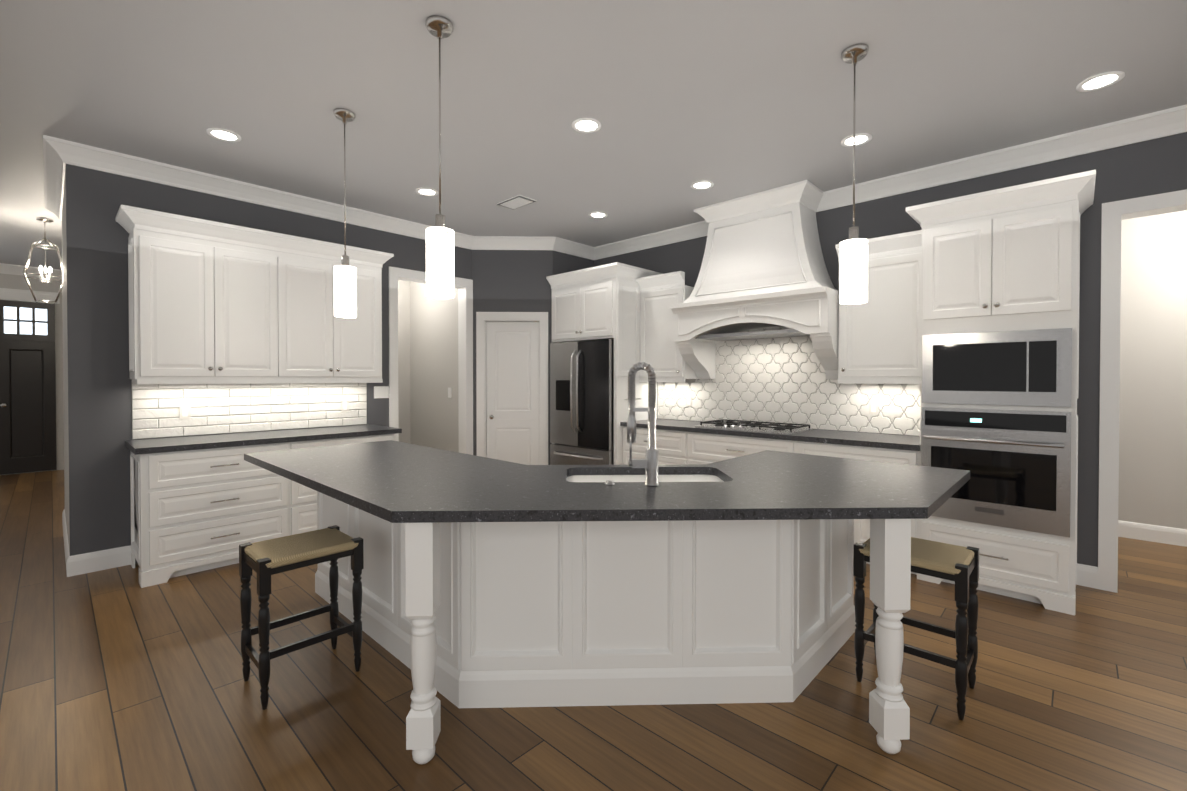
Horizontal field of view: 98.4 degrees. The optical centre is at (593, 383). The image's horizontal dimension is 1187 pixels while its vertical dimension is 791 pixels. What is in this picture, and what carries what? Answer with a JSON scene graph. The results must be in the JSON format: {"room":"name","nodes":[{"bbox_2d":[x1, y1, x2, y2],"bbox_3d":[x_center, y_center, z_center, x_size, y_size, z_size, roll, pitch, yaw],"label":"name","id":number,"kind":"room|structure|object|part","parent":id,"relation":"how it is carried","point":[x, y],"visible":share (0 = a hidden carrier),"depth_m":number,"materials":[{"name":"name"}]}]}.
{"room":"kitchen","nodes":[
{"label":"kitchen","id":0,"kind":"room"},
{"bbox_2d":[0,273,63,474],"bbox_3d":[-8.988,-0.187,6.804,0.150,3.000,5.950,1,1,43],"label":"wall","id":1,"kind":"structure","parent":0,"point":[9,281],"depth_m":7.70,"materials":[{"name":"beige paint"}]},
{"bbox_2d":[0,300,56,474],"bbox_3d":[-8.217,0.055,7.433,0.108,2.478,0.580,1,1,43],"label":"front door","id":2,"kind":"structure","parent":1,"relation":"in","point":[27,394],"depth_m":7.45,"materials":[{"name":"black paint"}]},
{"bbox_2d":[0,288,59,303],"bbox_3d":[-8.283,-0.023,7.412,0.045,2.660,0.800,1,1,43],"label":"door frame","id":3,"kind":"structure","parent":1,"relation":"attached to","point":[15,294],"depth_m":7.44,"materials":[{"name":"white paint"}]},
{"bbox_2d":[0,263,61,278],"bbox_3d":[-8.947,-1.620,6.647,0.106,0.130,5.800,1,1,43],"label":"crown molding","id":4,"kind":"structure","parent":1,"relation":"attached to","point":[12,269],"depth_m":7.42,"materials":[{"name":"white paint"}]},
{"bbox_2d":[62,180,68,543],"bbox_3d":[-4.343,-0.161,4.318,1.720,3.000,0.150,1,1,43],"label":"wall","id":5,"kind":"structure","parent":0,"point":[65,388],"depth_m":3.68,"materials":[{"name":"beige paint"}]},
{"bbox_2d":[44,164,64,220],"bbox_3d":[-4.422,-1.595,4.201,1.956,0.130,0.106,1,1,43],"label":"crown molding","id":6,"kind":"structure","parent":5,"relation":"attached to","point":[54,174],"depth_m":4.16,"materials":[{"name":"white paint"}]},
{"bbox_2d":[62,509,71,576],"bbox_3d":[-4.346,1.270,4.221,1.902,0.140,0.016,1,1,43],"label":"baseboard","id":7,"kind":"structure","parent":5,"relation":"attached to","point":[68,559],"depth_m":3.83,"materials":[{"name":"white paint"}]},
{"bbox_2d":[65,164,471,562],"bbox_3d":[-2.582,-0.167,4.821,0.150,3.000,3.300,1,1,43],"label":"wall","id":8,"kind":"structure","parent":0,"point":[99,381],"depth_m":3.73,"materials":[{"name":"grey paint"}]},
{"bbox_2d":[72,545,131,575],"bbox_3d":[-3.541,1.275,3.699,0.016,0.140,0.310,1,1,43],"label":"baseboard","id":9,"kind":"structure","parent":8,"relation":"attached to","point":[95,561],"depth_m":3.69,"materials":[{"name":"white paint"}]},
{"bbox_2d":[123,206,282,380],"bbox_3d":[-3.004,-0.620,3.981,0.356,1.175,0.883,1,1,43],"label":"upper cabinet","id":10,"kind":"object","parent":8,"relation":"attached to","point":[217,308],"depth_m":3.81,"materials":[{"name":"white paint"}]},
{"bbox_2d":[132,383,366,439],"bbox_3d":[-2.835,0.188,4.438,0.011,0.448,1.730,1,1,43],"label":"backsplash","id":11,"kind":"structure","parent":8,"relation":"attached to","point":[225,408],"depth_m":4.31,"materials":[{"name":"white tile"}]},
{"bbox_2d":[179,404,190,418],"bbox_3d":[-3.209,0.222,4.028,0.007,0.116,0.070,1,1,43],"label":"electrical outlet","id":12,"kind":"object","parent":11,"relation":"attached to","point":[184,411],"visible":1,"depth_m":4.03,"materials":[{"name":"white plastic"}]},
{"bbox_2d":[341,399,348,411],"bbox_3d":[-2.379,0.213,4.908,0.007,0.116,0.070,1,1,43],"label":"electrical outlet","id":13,"kind":"object","parent":11,"relation":"attached to","point":[344,405],"visible":1,"depth_m":4.91,"materials":[{"name":"white plastic"}]},
{"bbox_2d":[43,135,595,259],"bbox_3d":[-1.870,-1.602,4.893,0.766,0.130,4.616,1,1,43],"label":"crown molding","id":14,"kind":"structure","parent":8,"relation":"attached to","point":[59,154],"depth_m":4.36,"materials":[{"name":"white paint"}]},
{"bbox_3d":[-0.917,-1.613,5.900,0.510,0.130,0.704,1,1,43],"label":"crown molding in the kitchen","id":15,"kind":"part","parent":14,"relation":"part of","materials":[{"name":"white wood"}]},
{"bbox_3d":[-0.257,-1.615,6.122,0.106,0.130,0.614,1,1,43],"label":"crown molding in the kitchen","id":16,"kind":"part","parent":14,"relation":"part of","materials":[{"name":"white wood"}]},
{"bbox_2d":[279,233,382,380],"bbox_3d":[-2.404,-0.627,4.617,0.356,1.175,0.865,1,1,43],"label":"upper cabinet","id":17,"kind":"object","parent":8,"relation":"attached to","point":[318,345],"depth_m":4.44,"materials":[{"name":"white paint"}]},
{"bbox_2d":[374,386,388,397],"bbox_3d":[-2.141,0.090,5.177,0.005,0.120,0.150,1,1,43],"label":"light switch","id":18,"kind":"object","parent":8,"relation":"attached to","point":[381,391],"visible":1,"depth_m":5.17,"materials":[{"name":"white paint"}]},
{"bbox_2d":[389,266,472,454],"bbox_3d":[-1.742,0.066,5.591,0.018,2.520,0.990,1,1,43],"label":"door frame","id":19,"kind":"structure","parent":8,"relation":"attached to","point":[395,273],"depth_m":5.36,"materials":[{"name":"white paint"}]},
{"bbox_2d":[398,280,409,443],"bbox_3d":[-3.041,-0.181,6.258,0.150,3.000,1.920,1,1,43],"label":"wall","id":20,"kind":"structure","parent":0,"point":[403,286],"depth_m":6.73,"materials":[{"name":"beige paint"}]},
{"bbox_2d":[410,281,458,451],"bbox_3d":[-1.954,-0.183,6.448,1.170,3.000,0.150,1,1,43],"label":"wall","id":21,"kind":"structure","parent":0,"point":[427,363],"depth_m":6.38,"materials":[{"name":"beige paint"}]},
{"bbox_2d":[448,388,451,397],"bbox_3d":[-1.713,0.110,6.116,0.080,0.120,0.005,1,1,43],"label":"light switch","id":22,"kind":"object","parent":21,"relation":"attached to","point":[449,392],"visible":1,"depth_m":6.11,"materials":[{"name":"white paint"}]},
{"bbox_2d":[472,250,552,464],"bbox_3d":[-1.002,-0.182,6.317,1.033,3.000,0.700,0,1,-2],"label":"wall","id":23,"kind":"structure","parent":0,"point":[510,280],"depth_m":5.96,"materials":[{"name":"grey paint"}]},
{"bbox_2d":[476,312,547,464],"bbox_3d":[-0.944,0.246,6.023,0.830,2.150,0.136,0,1,-2],"label":"door frame","id":24,"kind":"structure","parent":23,"relation":"attached to","point":[483,318],"depth_m":5.96,"materials":[{"name":"white paint"}]},
{"bbox_2d":[486,322,539,464],"bbox_3d":[-0.947,0.292,6.029,0.462,2.033,0.470,1,1,43],"label":"pantry door","id":25,"kind":"structure","parent":23,"relation":"in","point":[513,389],"depth_m":6.01,"materials":[{"name":"white paint"}]},
{"bbox_2d":[553,251,593,286],"bbox_3d":[-0.239,-0.182,6.342,0.150,3.000,0.850,1,1,43],"label":"wall","id":26,"kind":"structure","parent":0,"point":[563,262],"depth_m":6.14,"materials":[{"name":"grey paint"}]},
{"bbox_2d":[0,470,1186,790],"bbox_3d":[-1.488,1.389,4.313,15.200,0.100,12.600,1,1,43],"label":"floor","id":27,"kind":"structure","parent":0,"point":[116,680],"depth_m":2.13,"materials":[{"name":"brown wood"}]},
{"bbox_2d":[129,441,290,587],"bbox_3d":[-2.905,0.901,3.904,0.626,0.885,0.883,1,1,43],"label":"base cabinet","id":28,"kind":"object","parent":27,"relation":"on","point":[192,511],"depth_m":3.63,"materials":[{"name":"white paint"}]},
{"bbox_2d":[125,425,401,456],"bbox_3d":[-2.595,0.435,4.214,0.646,0.040,1.810,1,1,43],"label":"countertop","id":29,"kind":"structure","parent":28,"relation":"on","point":[216,441],"depth_m":3.96,"materials":[{"name":"grey stone"}]},
{"bbox_2d":[239,525,363,709],"bbox_3d":[-1.348,1.046,2.375,0.338,0.627,0.424,1,1,43],"label":"stool","id":30,"kind":"object","parent":27,"relation":"on","point":[265,560],"visible":1,"depth_m":2.32,"materials":[{"name":"black paint"}]},
{"bbox_2d":[291,433,395,534],"bbox_3d":[-2.306,0.894,4.540,0.626,0.885,0.865,1,1,43],"label":"base cabinet","id":31,"kind":"object","parent":27,"relation":"on","point":[303,498],"depth_m":4.10,"materials":[{"name":"white paint"}]},
{"bbox_2d":[550,339,613,464],"bbox_3d":[0.055,0.425,5.834,0.907,1.773,0.796,1,1,43],"label":"fridge","id":32,"kind":"object","parent":27,"relation":"on","point":[581,402],"visible":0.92,"depth_m":5.53,"materials":[{"name":"silver metal"}]},
{"bbox_2d":[259,466,957,764],"bbox_3d":[-0.127,0.912,2.797,3.143,0.885,2.176,1,1,43],"label":"kitchen island","id":33,"kind":"object","parent":27,"relation":"on","point":[490,582],"depth_m":2.16,"materials":[{"name":"white paint"}]},
{"bbox_2d":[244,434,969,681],"bbox_3d":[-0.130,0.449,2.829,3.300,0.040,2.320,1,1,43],"label":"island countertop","id":34,"kind":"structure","parent":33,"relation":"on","point":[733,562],"depth_m":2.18,"materials":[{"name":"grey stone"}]},
{"bbox_2d":[604,362,659,485],"bbox_3d":[0.168,0.172,2.205,0.193,0.527,0.172,1,1,43],"label":"faucet","id":35,"kind":"object","parent":34,"relation":"on","point":[650,463],"depth_m":2.19,"materials":[{"name":"silver metal"}]},
{"bbox_2d":[618,426,685,464],"bbox_3d":[0.797,0.886,5.302,0.800,0.885,0.625,1,1,43],"label":"base cabinet","id":36,"kind":"object","parent":27,"relation":"on","point":[670,444],"depth_m":5.01,"materials":[{"name":"white paint"}]},
{"bbox_2d":[686,434,797,463],"bbox_3d":[1.457,0.893,4.680,1.015,0.885,0.625,1,1,43],"label":"base cabinet","id":37,"kind":"object","parent":27,"relation":"on","point":[700,448],"depth_m":4.53,"materials":[{"name":"white paint"}]},
{"bbox_2d":[618,418,917,449],"bbox_3d":[1.470,0.430,4.649,2.670,0.040,0.645,1,1,43],"label":"countertop","id":38,"kind":"structure","parent":37,"relation":"on","point":[836,438],"depth_m":4.14,"materials":[{"name":"grey stone"}]},
{"bbox_2d":[695,419,812,433],"bbox_3d":[1.444,0.386,4.663,0.910,0.045,0.510,1,1,43],"label":"cooktop","id":39,"kind":"object","parent":38,"relation":"in","point":[770,427],"visible":1,"depth_m":4.55,"materials":[{"name":"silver metal"}]},
{"bbox_2d":[798,442,921,579],"bbox_3d":[2.137,0.899,4.038,0.855,0.885,0.625,1,1,43],"label":"base cabinet","id":40,"kind":"object","parent":27,"relation":"on","point":[861,527],"depth_m":3.75,"materials":[{"name":"white paint"}]},
{"bbox_2d":[853,537,978,719],"bbox_3d":[1.448,1.046,2.307,0.424,0.627,0.338,1,1,43],"label":"stool","id":41,"kind":"object","parent":27,"relation":"on","point":[959,565],"visible":0.75,"depth_m":2.24,"materials":[{"name":"black paint"}]},
{"bbox_2d":[918,172,1085,615],"bbox_3d":[2.734,0.073,3.465,0.788,2.550,0.625,1,1,43],"label":"tall cabinet","id":42,"kind":"object","parent":27,"relation":"on","point":[1013,267],"depth_m":3.18,"materials":[{"name":"white paint"}]},
{"bbox_2d":[921,407,1070,536],"bbox_3d":[2.489,0.530,3.223,0.746,0.730,0.106,1,1,43],"label":"wall oven","id":43,"kind":"object","parent":42,"relation":"in","point":[1016,464],"visible":0.94,"depth_m":3.17,"materials":[{"name":"silver metal"}]},
{"bbox_2d":[922,328,1071,406],"bbox_3d":[2.510,-0.095,3.238,0.746,0.460,0.045,1,1,43],"label":"microwave","id":44,"kind":"object","parent":42,"relation":"in","point":[1026,368],"visible":1,"depth_m":3.19,"materials":[{"name":"silver metal"}]},
{"bbox_2d":[0,0,1186,269],"bbox_3d":[-1.488,-1.711,4.281,15.200,0.100,12.600,1,1,43],"label":"ceiling","id":45,"kind":"structure","parent":0,"point":[728,98],"depth_m":2.91,"materials":[{"name":"paint"}]},
{"bbox_2d":[23,217,61,303],"bbox_3d":[-5.568,-1.248,5.208,0.300,0.844,0.302,1,1,43],"label":"chandelier","id":46,"kind":"object","parent":45,"relation":"hanging from","point":[43,219],"visible":0.9,"depth_m":5.20,"materials":[{"name":"white metal"}]},
{"bbox_2d":[206,128,240,141],"bbox_3d":[-2.454,-1.648,3.405,0.190,0.008,0.190,1,1,43],"label":"recessed light","id":47,"kind":"object","parent":45,"relation":"in","point":[223,135],"visible":1,"depth_m":3.40,"materials":[{"name":"white paint"}]},
{"bbox_2d":[333,108,356,317],"bbox_3d":[-1.519,-1.028,3.134,0.132,1.241,0.125,1,1,43],"label":"pendant light","id":48,"kind":"object","parent":45,"relation":"hanging from","point":[345,289],"visible":1,"depth_m":3.10,"materials":[{"name":"white glass"}]},
{"bbox_2d":[415,188,437,195],"bbox_3d":[-1.444,-1.658,4.446,0.190,0.008,0.190,1,1,43],"label":"recessed light","id":49,"kind":"object","parent":45,"relation":"in","point":[427,191],"visible":1,"depth_m":4.44,"materials":[{"name":"white paint"}]},
{"bbox_2d":[425,15,453,298],"bbox_3d":[-0.704,-1.019,2.351,0.132,1.241,0.125,1,1,43],"label":"pendant light","id":50,"kind":"object","parent":45,"relation":"hanging from","point":[439,260],"visible":1,"depth_m":2.31,"materials":[{"name":"white glass"}]},
{"bbox_2d":[496,195,536,209],"bbox_3d":[-0.708,-1.656,4.700,0.340,0.016,0.200,1,1,43],"label":"ceiling vent","id":51,"kind":"object","parent":45,"relation":"in","point":[515,202],"visible":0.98,"depth_m":4.67,"materials":[{"name":"silver metal"}]},
{"bbox_2d":[572,118,600,132],"bbox_3d":[-0.045,-1.646,3.276,0.190,0.008,0.190,1,1,43],"label":"recessed light","id":52,"kind":"object","parent":45,"relation":"in","point":[586,125],"visible":1,"depth_m":3.28,"materials":[{"name":"white paint"}]},
{"bbox_2d":[589,212,607,217],"bbox_3d":[0.045,-1.665,5.076,0.190,0.008,0.190,1,1,43],"label":"recessed light","id":53,"kind":"object","parent":45,"relation":"in","point":[597,215],"visible":1,"depth_m":5.07,"materials":[{"name":"white paint"}]},
{"bbox_2d":[691,180,713,189],"bbox_3d":[0.909,-1.657,4.287,0.190,0.008,0.190,1,1,43],"label":"recessed light","id":54,"kind":"object","parent":45,"relation":"in","point":[701,185],"visible":1,"depth_m":4.29,"materials":[{"name":"white paint"}]},
{"bbox_2d":[839,43,868,303],"bbox_3d":[1.292,-1.021,2.543,0.132,1.241,0.125,1,1,43],"label":"pendant light","id":55,"kind":"object","parent":45,"relation":"hanging from","point":[854,269],"visible":1,"depth_m":2.51,"materials":[{"name":"white glass"}]},
{"bbox_2d":[841,133,871,146],"bbox_3d":[1.782,-1.648,3.478,0.190,0.008,0.190,1,1,43],"label":"recessed light","id":56,"kind":"object","parent":45,"relation":"in","point":[862,138],"visible":0.96,"depth_m":3.47,"materials":[{"name":"white paint"}]},
{"bbox_2d":[1076,71,1124,91],"bbox_3d":[2.756,-1.641,2.791,0.190,0.008,0.190,1,1,43],"label":"recessed light","id":57,"kind":"object","parent":45,"relation":"in","point":[1099,81],"visible":1,"depth_m":2.79,"materials":[{"name":"white paint"}]},
{"bbox_2d":[594,132,1186,566],"bbox_3d":[2.918,-0.156,3.844,8.170,3.000,0.150,1,1,43],"label":"wall","id":58,"kind":"structure","parent":0,"point":[1144,168],"depth_m":3.41,"materials":[{"name":"grey paint"}]},
{"bbox_2d":[550,262,649,345],"bbox_3d":[0.102,-0.852,5.872,0.937,0.750,0.725,1,1,43],"label":"upper cabinet","id":59,"kind":"object","parent":58,"relation":"attached to","point":[601,307],"depth_m":5.47,"materials":[{"name":"white paint"}]},
{"bbox_2d":[638,271,697,381],"bbox_3d":[0.813,-0.586,5.472,0.570,1.075,0.335,1,1,43],"label":"upper cabinet","id":60,"kind":"object","parent":58,"relation":"attached to","point":[657,348],"depth_m":5.34,"materials":[{"name":"white paint"}]},
{"bbox_2d":[670,180,838,378],"bbox_3d":[1.476,-0.852,4.684,1.450,1.623,0.592,1,1,43],"label":"range hood","id":61,"kind":"object","parent":58,"relation":"attached to","point":[763,265],"visible":0.98,"depth_m":4.50,"materials":[{"name":"white paint"}]},
{"bbox_2d":[658,327,920,435],"bbox_3d":[1.698,-0.105,4.883,2.666,1.024,0.012,1,1,43],"label":"backsplash","id":62,"kind":"structure","parent":58,"relation":"attached to","point":[781,380],"depth_m":4.79,"materials":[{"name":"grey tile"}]},
{"bbox_2d":[686,395,691,405],"bbox_3d":[1.025,0.186,5.507,0.070,0.116,0.007,1,1,43],"label":"electrical outlet","id":63,"kind":"object","parent":62,"relation":"attached to","point":[688,400],"visible":1,"depth_m":5.50,"materials":[{"name":"white plastic"}]},
{"bbox_2d":[869,400,877,413],"bbox_3d":[2.334,0.199,4.271,0.070,0.116,0.007,1,1,43],"label":"electrical outlet","id":64,"kind":"object","parent":62,"relation":"attached to","point":[873,406],"visible":1,"depth_m":4.27,"materials":[{"name":"white plastic"}]},
{"bbox_2d":[835,231,917,381],"bbox_3d":[2.318,-0.571,4.051,0.630,1.075,0.335,1,1,43],"label":"upper cabinet","id":65,"kind":"object","parent":58,"relation":"attached to","point":[878,340],"depth_m":3.91,"materials":[{"name":"white paint"}]},
{"bbox_2d":[596,104,1186,259],"bbox_3d":[2.884,-1.590,3.685,8.020,0.130,0.106,1,1,43],"label":"crown molding","id":66,"kind":"structure","parent":58,"relation":"attached to","point":[1171,121],"depth_m":3.71,"materials":[{"name":"white paint"}]},
{"bbox_2d":[1098,189,1186,592],"bbox_3d":[3.725,0.093,2.969,1.130,2.520,0.018,1,1,43],"label":"door frame","id":67,"kind":"structure","parent":58,"relation":"attached to","point":[1113,212],"depth_m":3.31,"materials":[{"name":"white paint"}]},
{"bbox_2d":[1118,210,1186,528],"bbox_3d":[5.205,-0.158,3.995,5.050,3.000,0.150,1,1,43],"label":"wall","id":68,"kind":"structure","parent":0,"point":[1153,415],"depth_m":4.32,"materials":[{"name":"beige paint"}]},
{"bbox_2d":[1118,520,1186,546],"bbox_3d":[5.203,1.273,3.898,4.900,0.140,0.016,1,1,43],"label":"baseboard","id":69,"kind":"structure","parent":68,"relation":"attached to","point":[1140,531],"depth_m":4.34,"materials":[{"name":"white paint"}]}
]}

